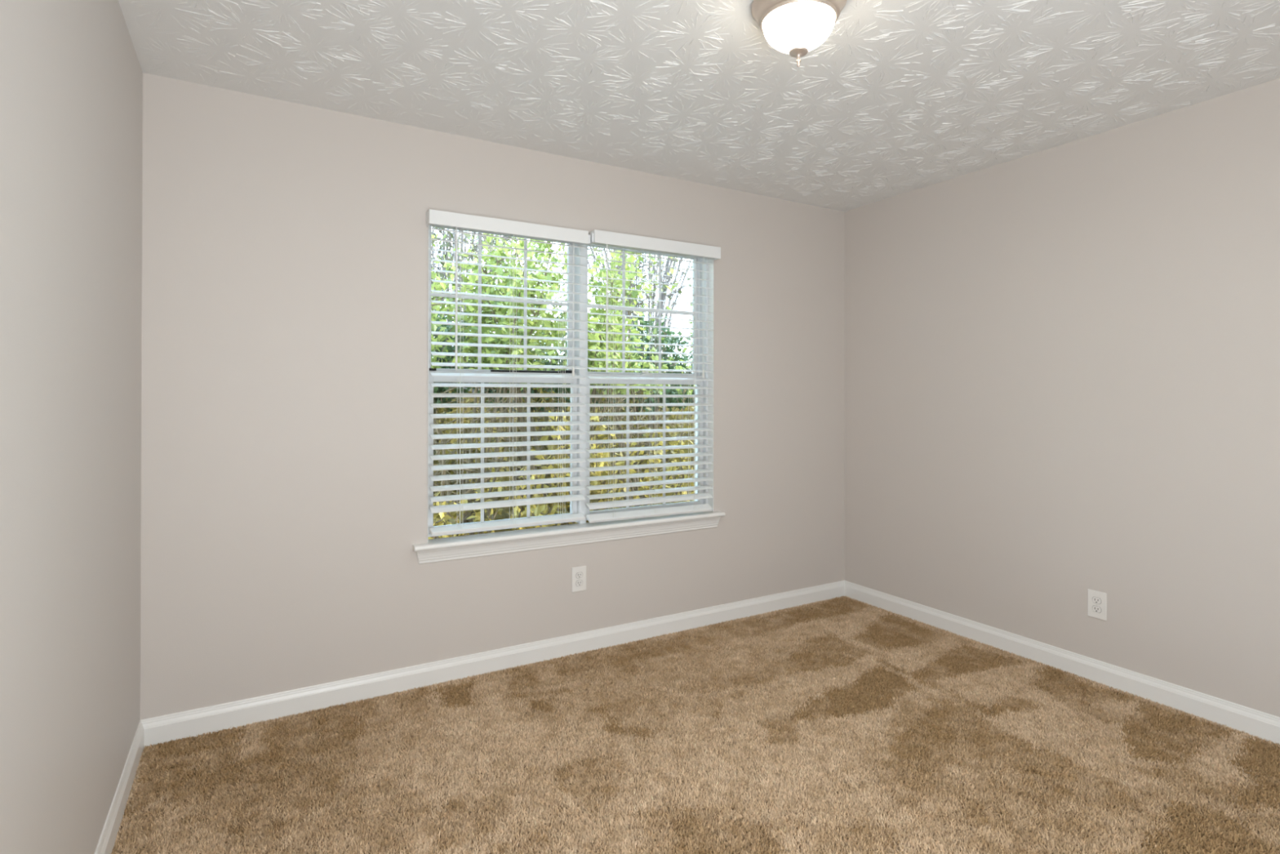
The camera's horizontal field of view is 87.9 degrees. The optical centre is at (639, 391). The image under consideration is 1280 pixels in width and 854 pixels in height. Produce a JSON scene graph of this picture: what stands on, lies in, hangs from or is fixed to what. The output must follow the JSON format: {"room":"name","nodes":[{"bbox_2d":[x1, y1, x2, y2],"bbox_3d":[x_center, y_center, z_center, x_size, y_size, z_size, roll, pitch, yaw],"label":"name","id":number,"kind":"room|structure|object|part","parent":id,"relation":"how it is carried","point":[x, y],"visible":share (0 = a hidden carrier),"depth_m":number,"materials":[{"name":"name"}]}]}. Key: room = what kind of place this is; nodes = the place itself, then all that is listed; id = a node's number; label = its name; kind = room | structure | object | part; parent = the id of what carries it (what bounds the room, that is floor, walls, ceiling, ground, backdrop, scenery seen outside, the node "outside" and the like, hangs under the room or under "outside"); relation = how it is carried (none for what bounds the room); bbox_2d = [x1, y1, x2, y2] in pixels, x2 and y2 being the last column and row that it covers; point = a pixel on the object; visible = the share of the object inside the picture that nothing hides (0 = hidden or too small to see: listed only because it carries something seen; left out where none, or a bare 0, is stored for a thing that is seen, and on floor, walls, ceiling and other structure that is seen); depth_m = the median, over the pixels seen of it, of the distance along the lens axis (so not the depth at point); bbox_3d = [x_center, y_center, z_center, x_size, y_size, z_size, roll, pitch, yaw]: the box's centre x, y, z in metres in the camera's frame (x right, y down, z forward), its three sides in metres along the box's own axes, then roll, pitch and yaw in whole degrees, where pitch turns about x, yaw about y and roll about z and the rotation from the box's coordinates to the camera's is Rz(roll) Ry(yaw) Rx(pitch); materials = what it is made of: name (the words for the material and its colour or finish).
{"room":"empty bedroom","nodes":[
{"label":"empty bedroom","id":0,"kind":"room"},
{"bbox_2d":[0,0,142,853],"bbox_3d":[-0.883,0.104,0.667,0.160,2.540,3.950,0,0,-30],"label":"wall","id":1,"kind":"structure","parent":0,"point":[71,73],"depth_m":1.45,"materials":[{"name":"paint"}]},
{"bbox_2d":[94,720,143,853],"bbox_3d":[-0.810,1.236,0.707,0.013,0.101,3.950,0,0,-30],"label":"baseboard","id":2,"kind":"structure","parent":1,"relation":"attached to","point":[112,824],"depth_m":2.01,"materials":[{"name":"white paint"}]},
{"bbox_2d":[140,72,844,719],"bbox_3d":[-0.294,0.114,3.393,3.931,2.540,0.160,0,0,-30],"label":"wall","id":3,"kind":"structure","parent":0,"point":[285,245],"depth_m":2.79,"materials":[{"name":"paint"}]},
{"bbox_2d":[426,226,428,542],"bbox_3d":[-0.947,-0.069,2.948,0.004,1.468,0.050,0,0,-30],"label":"trim","id":4,"kind":"structure","parent":3,"relation":"attached to","point":[428,227],"depth_m":2.93,"materials":[{"name":"white paint"}]},
{"bbox_2d":[141,580,844,747],"bbox_3d":[-0.252,1.245,3.314,3.611,0.101,0.013,0,0,-30],"label":"baseboard","id":5,"kind":"structure","parent":3,"relation":"attached to","point":[193,722],"depth_m":2.95,"materials":[{"name":"white paint"}]},
{"bbox_2d":[428,223,580,537],"bbox_3d":[-0.653,-0.075,3.211,0.773,1.451,0.108,0,0,-30],"label":"window","id":6,"kind":"structure","parent":3,"relation":"in","point":[575,505],"depth_m":3.25,"materials":[{"name":"white plastic"}]},
{"bbox_3d":[-0.669,-0.427,3.239,0.739,0.717,0.030,0,0,-30],"label":"sash","id":7,"kind":"part","parent":6,"relation":"part of","materials":[{"name":"clear glass"}]},
{"bbox_3d":[-0.646,0.272,3.196,0.739,0.735,0.032,0,0,-30],"label":"sash","id":8,"kind":"part","parent":6,"relation":"part of","materials":[{"name":"white plastic"}]},
{"bbox_2d":[426,208,590,535],"bbox_3d":[-0.593,-0.081,3.094,0.780,1.418,0.069,0,0,-30],"label":"window blind","id":9,"kind":"object","parent":6,"relation":"attached to","point":[441,219],"visible":1,"depth_m":3.06,"materials":[{"name":"white plastic"}]},
{"bbox_3d":[-0.806,-0.060,2.978,0.014,1.348,0.055,0,0,-30],"label":"ladder cord","id":10,"kind":"part","parent":9,"relation":"part of","materials":[{"name":"white fabric"}]},
{"bbox_3d":[-0.599,0.615,3.097,0.741,0.026,0.051,0,0,-30],"label":"rail","id":11,"kind":"part","parent":9,"relation":"part of","materials":[{"name":"white plastic"}]},
{"bbox_3d":[-0.593,-0.059,3.103,0.014,1.348,0.055,0,0,-30],"label":"ladder cord","id":12,"kind":"part","parent":9,"relation":"part of","materials":[{"name":"white fabric"}]},
{"bbox_3d":[-0.380,-0.059,3.227,0.014,1.348,0.055,0,0,-30],"label":"ladder cord","id":13,"kind":"part","parent":9,"relation":"part of","materials":[{"name":"white fabric"}]},
{"bbox_3d":[-0.323,-0.407,3.224,0.015,0.660,0.014,0,0,-30],"label":"pull cord","id":14,"kind":"part","parent":9,"relation":"part of","materials":[{"name":"white fabric"}]},
{"bbox_2d":[412,511,725,564],"bbox_3d":[-0.275,0.711,3.322,1.670,0.088,0.118,0,0,-30],"label":"trim","id":15,"kind":"structure","parent":3,"relation":"attached to","point":[446,548],"depth_m":3.22,"materials":[{"name":"white paint"}]},
{"bbox_2d":[571,565,586,591],"bbox_3d":[-0.302,0.926,3.288,0.078,0.122,0.009,0,0,-30],"label":"outlet","id":16,"kind":"object","parent":3,"relation":"attached to","point":[578,573],"visible":1,"depth_m":3.28,"materials":[{"name":"white plastic"}]},
{"bbox_2d":[575,579,582,586],"bbox_3d":[-0.300,0.946,3.285,0.038,0.028,0.004,0,0,-30],"label":"receptacle","id":17,"kind":"object","parent":16,"relation":"attached to","point":[578,582],"depth_m":3.28,"materials":[{"name":"grey plastic"}]},
{"bbox_2d":[575,572,582,577],"bbox_3d":[-0.300,0.907,3.286,0.038,0.028,0.004,0,0,-30],"label":"receptacle","id":18,"kind":"object","parent":16,"relation":"attached to","point":[578,575],"depth_m":3.28,"materials":[{"name":"grey plastic"}]},
{"bbox_2d":[575,244,586,524],"bbox_3d":[-0.315,-0.067,3.408,0.035,1.466,0.114,0,0,-30],"label":"trim","id":19,"kind":"structure","parent":3,"relation":"attached to","point":[583,251],"depth_m":3.36,"materials":[{"name":"white plastic"}]},
{"bbox_2d":[586,244,707,519],"bbox_3d":[0.026,-0.072,3.609,0.772,1.451,0.108,0,0,-30],"label":"window","id":20,"kind":"structure","parent":3,"relation":"in","point":[700,283],"depth_m":3.69,"materials":[{"name":"white plastic"}]},
{"bbox_3d":[0.011,-0.425,3.637,0.738,0.717,0.030,0,0,-30],"label":"sash","id":21,"kind":"part","parent":20,"relation":"part of","materials":[{"name":"clear glass"}]},
{"bbox_3d":[0.034,0.275,3.594,0.738,0.735,0.032,0,0,-30],"label":"sash","id":22,"kind":"part","parent":20,"relation":"part of","materials":[{"name":"white plastic"}]},
{"bbox_2d":[585,229,720,523],"bbox_3d":[0.086,-0.072,3.492,0.791,1.456,0.069,0,0,-30],"label":"window blind","id":23,"kind":"object","parent":20,"relation":"attached to","point":[600,237],"visible":0.99,"depth_m":3.47,"materials":[{"name":"white plastic"}]},
{"bbox_3d":[-0.142,-0.055,3.366,0.014,1.376,0.055,0,0,-30],"label":"ladder cord","id":24,"kind":"part","parent":23,"relation":"part of","materials":[{"name":"white fabric"}]},
{"bbox_3d":[0.065,0.634,3.486,0.752,0.043,0.053,0,0,-30],"label":"rail","id":25,"kind":"part","parent":23,"relation":"part of","materials":[{"name":"white plastic"}]},
{"bbox_3d":[0.071,-0.054,3.491,0.014,1.376,0.055,0,0,-30],"label":"ladder cord","id":26,"kind":"part","parent":23,"relation":"part of","materials":[{"name":"white fabric"}]},
{"bbox_3d":[0.284,-0.053,3.616,0.014,1.376,0.055,0,0,-30],"label":"ladder cord","id":27,"kind":"part","parent":23,"relation":"part of","materials":[{"name":"white fabric"}]},
{"bbox_3d":[0.345,-0.411,3.616,0.015,0.669,0.014,0,0,-30],"label":"pull cord","id":28,"kind":"part","parent":23,"relation":"part of","materials":[{"name":"white fabric"}]},
{"bbox_2d":[707,258,714,511],"bbox_3d":[0.399,-0.065,3.735,0.004,1.468,0.050,0,0,-30],"label":"trim","id":29,"kind":"structure","parent":3,"relation":"attached to","point":[710,267],"depth_m":3.73,"materials":[{"name":"white paint"}]},
{"bbox_2d":[116,603,1279,853],"bbox_3d":[0.742,1.365,1.615,3.931,0.149,4.270,0,0,-30],"label":"floor","id":30,"kind":"structure","parent":0,"point":[839,603],"depth_m":2.13,"materials":[{"name":"brown carpet"}]},
{"bbox_2d":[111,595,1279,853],"bbox_3d":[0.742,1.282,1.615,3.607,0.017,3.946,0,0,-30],"label":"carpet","id":31,"kind":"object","parent":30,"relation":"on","point":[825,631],"visible":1,"depth_m":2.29,"materials":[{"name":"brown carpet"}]},
{"bbox_2d":[118,0,1279,211],"bbox_3d":[0.746,-1.219,1.624,3.931,0.123,4.270,0,0,-30],"label":"ceiling","id":32,"kind":"structure","parent":0,"point":[900,97],"depth_m":2.40,"materials":[{"name":"white paint"}]},
{"bbox_2d":[751,0,846,66],"bbox_3d":[0.472,-1.063,1.976,0.276,0.192,0.276,0,0,-30],"label":"ceiling lamp","id":33,"kind":"object","parent":32,"relation":"attached to","point":[793,28],"visible":1,"depth_m":1.92,"materials":[{"name":"white glass"}]},
{"bbox_3d":[0.472,-1.065,1.976,0.210,0.085,0.210,0,0,-30],"label":"lamp shade","id":34,"kind":"part","parent":33,"relation":"part of","materials":[{"name":"white glass"}]},
{"bbox_2d":[844,78,1279,716],"bbox_3d":[2.371,0.115,2.572,0.160,2.540,3.950,0,0,-30],"label":"wall","id":35,"kind":"structure","parent":0,"point":[1062,362],"depth_m":3.00,"materials":[{"name":"paint"}]},
{"bbox_2d":[844,580,1279,743],"bbox_3d":[2.295,1.246,2.524,0.013,0.101,3.950,0,0,-30],"label":"baseboard","id":36,"kind":"structure","parent":35,"relation":"attached to","point":[1253,722],"depth_m":2.98,"materials":[{"name":"white paint"}]},
{"bbox_2d":[1087,588,1106,620],"bbox_3d":[2.040,0.950,2.964,0.009,0.122,0.078,0,0,-30],"label":"outlet","id":37,"kind":"object","parent":35,"relation":"attached to","point":[1096,600],"visible":1,"depth_m":2.96,"materials":[{"name":"white plastic"}]},
{"bbox_2d":[1092,605,1101,613],"bbox_3d":[2.038,0.969,2.962,0.004,0.028,0.038,0,0,-30],"label":"receptacle","id":38,"kind":"object","parent":37,"relation":"attached to","point":[1095,609],"depth_m":2.96,"materials":[{"name":"grey plastic"}]},
{"bbox_2d":[1092,596,1101,604],"bbox_3d":[2.038,0.930,2.962,0.004,0.028,0.038,0,0,-30],"label":"receptacle","id":39,"kind":"object","parent":37,"relation":"attached to","point":[1095,600],"depth_m":2.96,"materials":[{"name":"grey plastic"}]},
{"label":"outside","id":40,"kind":"structure","parent":0,"visible":0},
{"bbox_2d":[433,382,694,533],"bbox_3d":[-4.881,0.682,13.591,22.000,1.979,22.000,0,0,-30],"label":"ground","id":41,"kind":"structure","parent":40,"point":[504,514],"depth_m":9.39,"materials":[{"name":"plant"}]},
{"bbox_2d":[431,301,491,471],"bbox_3d":[-2.100,0.129,6.067,1.491,2.372,1.572,0,0,27],"label":"shrub","id":42,"kind":"object","parent":41,"relation":"on","point":[437,389],"visible":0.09,"depth_m":5.94,"materials":[{"name":"green plant"}]},
{"bbox_2d":[431,226,534,397],"bbox_3d":[-2.822,-3.091,10.293,4.937,6.361,5.659,0,0,10],"label":"tree","id":43,"kind":"object","parent":41,"relation":"on","point":[450,235],"visible":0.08,"depth_m":9.88,"materials":[{"name":"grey plant"}]},
{"bbox_2d":[433,386,536,536],"bbox_3d":[-1.524,0.710,5.405,1.388,1.688,1.276,0,0,-30],"label":"bush","id":44,"kind":"object","parent":41,"relation":"on","point":[454,461],"visible":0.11,"depth_m":5.51,"materials":[{"name":"green plant"}]},
{"bbox_2d":[428,457,570,539],"bbox_3d":[-0.888,1.026,4.229,1.235,1.177,1.314,0,0,-30],"label":"bush","id":45,"kind":"object","parent":41,"relation":"on","point":[439,518],"visible":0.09,"depth_m":3.98,"materials":[{"name":"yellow plant"}]},
{"bbox_2d":[431,232,589,538],"bbox_3d":[-1.250,-0.047,4.422,2.263,3.312,2.053,0,0,-30],"label":"tree","id":46,"kind":"object","parent":41,"relation":"on","point":[542,246],"visible":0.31,"depth_m":4.52,"materials":[{"name":"green plant"}]},
{"bbox_2d":[460,305,612,517],"bbox_3d":[-1.066,0.167,6.799,1.563,2.306,1.954,0,0,-30],"label":"shrub","id":47,"kind":"object","parent":41,"relation":"on","point":[557,390],"visible":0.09,"depth_m":6.49,"materials":[{"name":"green plant"}]},
{"bbox_2d":[435,234,678,527],"bbox_3d":[-0.625,0.012,5.165,2.070,3.202,1.462,0,0,14],"label":"tree","id":48,"kind":"object","parent":41,"relation":"on","point":[602,273],"visible":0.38,"depth_m":4.93,"materials":[{"name":"green plant"}]},
{"bbox_2d":[501,382,636,525],"bbox_3d":[-0.655,0.698,6.019,1.146,1.720,1.236,0,0,-27],"label":"bush","id":49,"kind":"object","parent":41,"relation":"on","point":[560,400],"visible":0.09,"depth_m":5.79,"materials":[{"name":"green plant"}]},
{"bbox_2d":[530,399,694,525],"bbox_3d":[-0.093,0.830,4.534,1.365,1.567,1.203,0,0,-2],"label":"bush","id":50,"kind":"object","parent":41,"relation":"on","point":[598,428],"visible":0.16,"depth_m":4.29,"materials":[{"name":"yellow plant"}]},
{"bbox_2d":[564,250,694,506],"bbox_3d":[0.097,0.161,5.659,1.657,2.909,1.413,0,0,-30],"label":"leafy shrub","id":51,"kind":"object","parent":41,"relation":"on","point":[616,391],"visible":0.21,"depth_m":5.39,"materials":[{"name":"green plant"}]},
{"bbox_2d":[564,312,694,507],"bbox_3d":[-0.052,0.250,7.311,1.541,2.143,1.635,0,0,-30],"label":"shrub","id":52,"kind":"object","parent":41,"relation":"on","point":[673,340],"visible":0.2,"depth_m":7.00,"materials":[{"name":"green plant"}]},
{"bbox_2d":[587,246,692,355],"bbox_3d":[0.128,-3.781,13.300,5.571,7.347,4.975,0,0,14],"label":"tree","id":53,"kind":"object","parent":41,"relation":"on","point":[664,288],"visible":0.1,"depth_m":12.89,"materials":[{"name":"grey plant"}]},
{"bbox_2d":[596,388,694,507],"bbox_3d":[0.236,0.710,6.452,1.413,1.703,1.241,0,0,18],"label":"bush","id":54,"kind":"object","parent":41,"relation":"on","point":[685,416],"visible":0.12,"depth_m":6.40,"materials":[{"name":"green plant"}]},
{"bbox_2d":[644,334,694,442],"bbox_3d":[1.006,0.229,7.847,1.498,2.192,2.014,0,0,-30],"label":"shrub","id":55,"kind":"object","parent":41,"relation":"on","point":[691,356],"visible":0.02,"depth_m":7.83,"materials":[{"name":"green plant"}]}
]}

